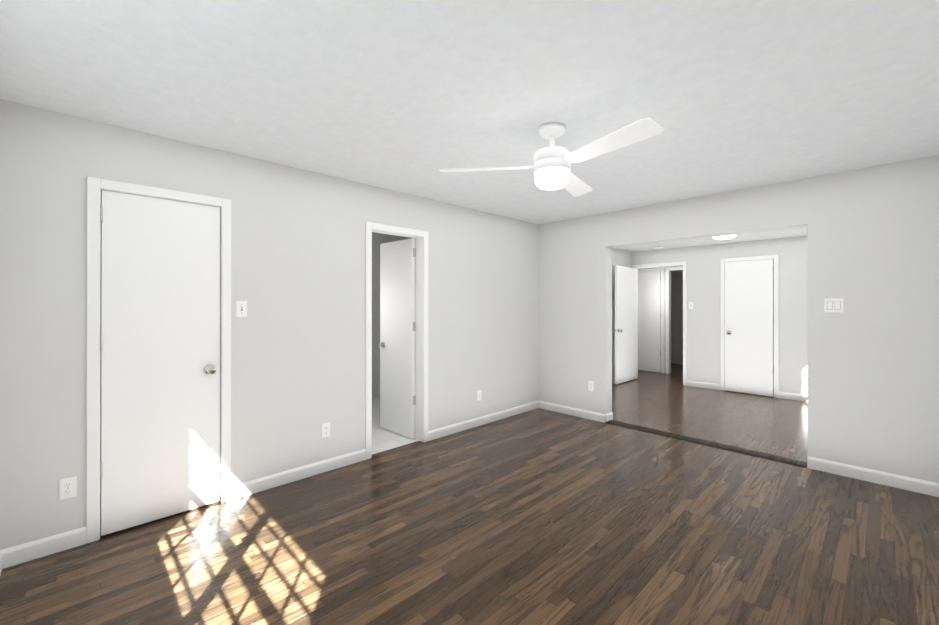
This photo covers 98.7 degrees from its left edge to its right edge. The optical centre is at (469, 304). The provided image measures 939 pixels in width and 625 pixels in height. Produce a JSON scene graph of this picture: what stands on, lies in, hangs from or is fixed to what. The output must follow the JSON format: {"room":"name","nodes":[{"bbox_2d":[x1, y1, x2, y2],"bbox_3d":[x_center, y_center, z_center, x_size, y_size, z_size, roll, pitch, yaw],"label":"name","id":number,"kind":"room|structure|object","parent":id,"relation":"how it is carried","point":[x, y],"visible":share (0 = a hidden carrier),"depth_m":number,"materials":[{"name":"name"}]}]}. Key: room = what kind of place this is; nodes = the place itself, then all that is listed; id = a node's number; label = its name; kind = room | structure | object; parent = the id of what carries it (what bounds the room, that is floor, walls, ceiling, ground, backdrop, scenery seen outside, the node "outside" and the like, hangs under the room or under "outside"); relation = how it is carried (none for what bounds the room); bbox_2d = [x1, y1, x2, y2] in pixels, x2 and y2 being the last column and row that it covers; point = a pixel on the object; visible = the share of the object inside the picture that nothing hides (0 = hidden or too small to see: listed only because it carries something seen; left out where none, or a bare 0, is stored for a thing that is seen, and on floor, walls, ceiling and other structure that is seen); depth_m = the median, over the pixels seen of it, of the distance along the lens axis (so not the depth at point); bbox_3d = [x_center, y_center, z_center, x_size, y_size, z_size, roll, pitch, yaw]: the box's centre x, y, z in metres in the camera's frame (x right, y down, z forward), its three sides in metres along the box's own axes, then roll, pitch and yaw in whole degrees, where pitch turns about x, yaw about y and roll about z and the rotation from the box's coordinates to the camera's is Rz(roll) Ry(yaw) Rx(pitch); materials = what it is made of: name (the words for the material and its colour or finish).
{"room":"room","nodes":[
{"label":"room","id":0,"kind":"room"},
{"bbox_2d":[100,262,100,493],"bbox_3d":[-2.586,0.154,3.081,1.415,2.440,0.120,0,0,-44],"label":"wall","id":1,"kind":"structure","parent":0,"point":[100,372],"depth_m":2.92,"materials":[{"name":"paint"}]},
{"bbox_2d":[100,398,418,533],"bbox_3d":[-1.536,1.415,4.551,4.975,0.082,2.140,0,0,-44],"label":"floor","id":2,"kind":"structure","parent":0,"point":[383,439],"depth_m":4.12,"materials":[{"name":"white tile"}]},
{"bbox_2d":[0,99,538,549],"bbox_3d":[-0.788,0.155,3.787,4.975,2.440,0.120,0,0,-44],"label":"wall","id":3,"kind":"structure","parent":0,"point":[298,285],"depth_m":2.98,"materials":[{"name":"paint"}]},
{"bbox_2d":[0,548,7,574],"bbox_3d":[-1.183,1.323,0.809,0.013,0.095,3.590,0,0,-44],"label":"baseboard","id":4,"kind":"structure","parent":3,"relation":"attached to","point":[3,553],"depth_m":2.09,"materials":[{"name":"white paint"}]},
{"bbox_2d":[3,526,85,566],"bbox_3d":[-2.309,1.325,2.211,0.299,0.095,0.013,0,0,-44],"label":"baseboard","id":5,"kind":"structure","parent":3,"relation":"attached to","point":[26,552],"depth_m":2.20,"materials":[{"name":"white paint"}]},
{"bbox_2d":[59,476,76,499],"bbox_3d":[-2.255,1.033,2.264,0.070,0.115,0.009,0,0,-44],"label":"electrical outlet","id":6,"kind":"object","parent":3,"relation":"attached to","point":[67,487],"visible":1,"depth_m":2.26,"materials":[{"name":"white plastic"}]},
{"bbox_2d":[100,190,219,535],"bbox_3d":[-1.935,0.344,2.564,0.616,2.033,0.103,0,0,-44],"label":"closet door","id":7,"kind":"structure","parent":3,"relation":"in","point":[160,357],"depth_m":2.55,"materials":[{"name":"white paint"}]},
{"bbox_2d":[236,301,246,316],"bbox_3d":[-1.623,0.033,2.875,0.070,0.115,0.018,0,0,-44],"label":"light switch","id":8,"kind":"object","parent":3,"relation":"attached to","point":[241,308],"visible":1,"depth_m":2.88,"materials":[{"name":"white plastic"}]},
{"bbox_2d":[231,449,365,499],"bbox_3d":[-1.298,1.326,3.196,1.058,0.095,0.013,0,0,-44],"label":"baseboard","id":9,"kind":"structure","parent":3,"relation":"attached to","point":[274,480],"depth_m":3.13,"materials":[{"name":"white paint"}]},
{"bbox_2d":[322,422,329,437],"bbox_3d":[-1.179,1.034,3.315,0.070,0.115,0.009,0,0,-44],"label":"electrical outlet","id":10,"kind":"object","parent":3,"relation":"attached to","point":[325,429],"visible":1,"depth_m":3.31,"materials":[{"name":"white plastic"}]},
{"bbox_2d":[377,238,415,438],"bbox_3d":[-0.772,0.347,4.286,0.580,2.033,0.171,0,0,44],"label":"bathroom door","id":11,"kind":"structure","parent":3,"relation":"in","point":[396,345],"depth_m":4.25,"materials":[{"name":"white paint"}]},
{"bbox_2d":[477,390,480,400],"bbox_3d":[0.112,1.036,4.574,0.070,0.115,0.009,0,0,-44],"label":"electrical outlet","id":12,"kind":"object","parent":3,"relation":"attached to","point":[479,395],"visible":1,"depth_m":4.57,"materials":[{"name":"white plastic"}]},
{"bbox_2d":[428,401,539,440],"bbox_3d":[0.253,1.328,4.709,1.876,0.095,0.013,0,0,-44],"label":"baseboard","id":13,"kind":"structure","parent":3,"relation":"attached to","point":[461,426],"depth_m":4.57,"materials":[{"name":"white paint"}]},
{"bbox_2d":[372,232,410,398],"bbox_3d":[-1.916,0.157,5.412,2.800,2.440,0.120,0,0,-44],"label":"wall","id":14,"kind":"structure","parent":0,"point":[378,239],"depth_m":5.87,"materials":[{"name":"paint"}]},
{"bbox_2d":[0,363,938,624],"bbox_3d":[2.200,1.416,4.703,10.535,0.080,4.740,0,0,-44],"label":"floor","id":15,"kind":"structure","parent":0,"point":[538,516],"depth_m":2.33,"materials":[{"name":"brown wood"}]},
{"bbox_2d":[605,420,806,467],"bbox_3d":[2.258,1.369,4.082,0.144,0.012,1.806,0,0,-44],"label":"threshold strip","id":16,"kind":"object","parent":15,"relation":"on","point":[731,448],"visible":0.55,"depth_m":3.92,"materials":[{"name":"brown wood"}]},
{"bbox_2d":[0,0,938,224],"bbox_3d":[1.781,-1.113,5.136,10.535,0.100,5.940,0,0,-44],"label":"ceiling","id":17,"kind":"structure","parent":0,"point":[411,97],"depth_m":1.96,"materials":[{"name":"paint"}]},
{"bbox_2d":[439,118,663,196],"bbox_3d":[0.613,-0.883,2.463,1.160,0.366,1.241,0,0,-44],"label":"fan","id":18,"kind":"object","parent":17,"relation":"hanging from","point":[551,166],"visible":1,"depth_m":2.34,"materials":[{"name":"white plastic"}]},
{"bbox_2d":[612,248,630,377],"bbox_3d":[1.960,0.158,6.566,2.840,2.440,0.120,0,0,-44],"label":"wall","id":19,"kind":"structure","parent":0,"point":[621,258],"depth_m":7.04,"materials":[{"name":"paint"}]},
{"bbox_2d":[638,266,682,373],"bbox_3d":[4.035,0.160,7.990,0.120,2.440,2.600,0,0,-44],"label":"wall","id":20,"kind":"structure","parent":0,"point":[664,311],"depth_m":8.05,"materials":[{"name":"paint"}]},
{"bbox_2d":[638,271,660,372],"bbox_3d":[3.603,0.352,8.283,0.113,2.033,0.616,0,0,-44],"label":"door","id":21,"kind":"structure","parent":20,"relation":"in","point":[649,321],"depth_m":8.23,"materials":[{"name":"white paint"}]},
{"bbox_2d":[671,270,682,363],"bbox_3d":[5.181,0.162,9.107,0.120,2.440,2.600,0,0,-44],"label":"wall","id":22,"kind":"structure","parent":0,"point":[676,317],"depth_m":9.37,"materials":[{"name":"paint"}]},
{"bbox_2d":[613,227,806,251],"bbox_3d":[3.365,-1.017,5.843,3.840,0.088,4.500,0,0,-44],"label":"ceiling","id":23,"kind":"structure","parent":0,"point":[783,233],"depth_m":6.14,"materials":[{"name":"paint"}]},
{"bbox_2d":[712,234,736,239],"bbox_3d":[3.553,-0.940,5.621,0.300,0.064,0.300,0,0,-44],"label":"flush-mount light","id":24,"kind":"object","parent":23,"relation":"attached to","point":[724,237],"visible":0.67,"depth_m":5.55,"materials":[{"name":"white glass"}]},
{"bbox_2d":[631,236,807,394],"bbox_3d":[4.307,0.158,6.279,0.120,2.440,3.810,0,0,-44],"label":"wall","id":25,"kind":"structure","parent":0,"point":[704,314],"depth_m":6.47,"materials":[{"name":"paint"}]},
{"bbox_2d":[615,265,636,384],"bbox_3d":[2.809,0.351,7.143,0.826,2.033,0.113,0,0,-44],"label":"hall door","id":26,"kind":"structure","parent":25,"relation":"in","point":[625,324],"depth_m":7.10,"materials":[{"name":"white paint"}]},
{"bbox_2d":[687,380,720,389],"bbox_3d":[3.856,1.331,6.645,0.013,0.095,0.504,0,0,-44],"label":"baseboard","id":27,"kind":"structure","parent":25,"relation":"attached to","point":[689,383],"depth_m":6.63,"materials":[{"name":"white paint"}]},
{"bbox_2d":[725,259,773,396],"bbox_3d":[4.266,0.349,6.171,0.113,2.033,0.626,0,0,-44],"label":"closet door","id":28,"kind":"structure","parent":25,"relation":"in","point":[749,322],"depth_m":6.17,"materials":[{"name":"white paint"}]},
{"bbox_2d":[779,391,807,401],"bbox_3d":[5.060,1.329,5.410,0.013,0.095,1.458,0,0,-44],"label":"baseboard","id":29,"kind":"structure","parent":25,"relation":"attached to","point":[785,395],"depth_m":5.80,"materials":[{"name":"white paint"}]},
{"bbox_2d":[538,155,938,482],"bbox_3d":[2.283,0.155,4.087,0.160,2.440,3.740,0,0,-44],"label":"wall","id":30,"kind":"structure","parent":0,"point":[873,347],"depth_m":3.25,"materials":[{"name":"paint"}]},
{"bbox_2d":[540,401,607,422],"bbox_3d":[1.258,1.329,5.012,0.013,0.095,0.943,0,0,-44],"label":"baseboard","id":31,"kind":"structure","parent":30,"relation":"attached to","point":[581,413],"depth_m":4.97,"materials":[{"name":"white paint"}]},
{"bbox_2d":[588,381,593,390],"bbox_3d":[1.452,0.976,4.816,0.009,0.115,0.070,0,0,-44],"label":"electrical outlet","id":32,"kind":"object","parent":30,"relation":"attached to","point":[590,385],"visible":1,"depth_m":4.81,"materials":[{"name":"white plastic"}]},
{"bbox_2d":[608,412,612,420],"bbox_3d":[1.361,1.329,5.154,0.013,0.095,1.003,0,0,-44],"label":"baseboard","id":33,"kind":"structure","parent":30,"relation":"attached to","point":[610,415],"depth_m":4.75,"materials":[{"name":"white paint"}]},
{"bbox_2d":[824,298,843,312],"bbox_3d":[2.957,0.009,3.271,0.012,0.115,0.116,0,0,-44],"label":"double light switch","id":34,"kind":"object","parent":30,"relation":"attached to","point":[835,305],"visible":1,"depth_m":3.27,"materials":[{"name":"white plastic"}]},
{"bbox_2d":[807,456,938,496],"bbox_3d":[3.132,1.326,3.091,0.013,0.095,0.830,0,0,-44],"label":"baseboard","id":35,"kind":"structure","parent":30,"relation":"attached to","point":[888,479],"depth_m":3.09,"materials":[{"name":"white paint"}]},
{"bbox_2d":[773,260,773,387],"bbox_3d":[5.009,0.159,6.705,0.120,2.440,1.400,0,0,-44],"label":"wall","id":36,"kind":"structure","parent":0,"point":[773,324],"depth_m":6.63,"materials":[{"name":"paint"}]}
]}

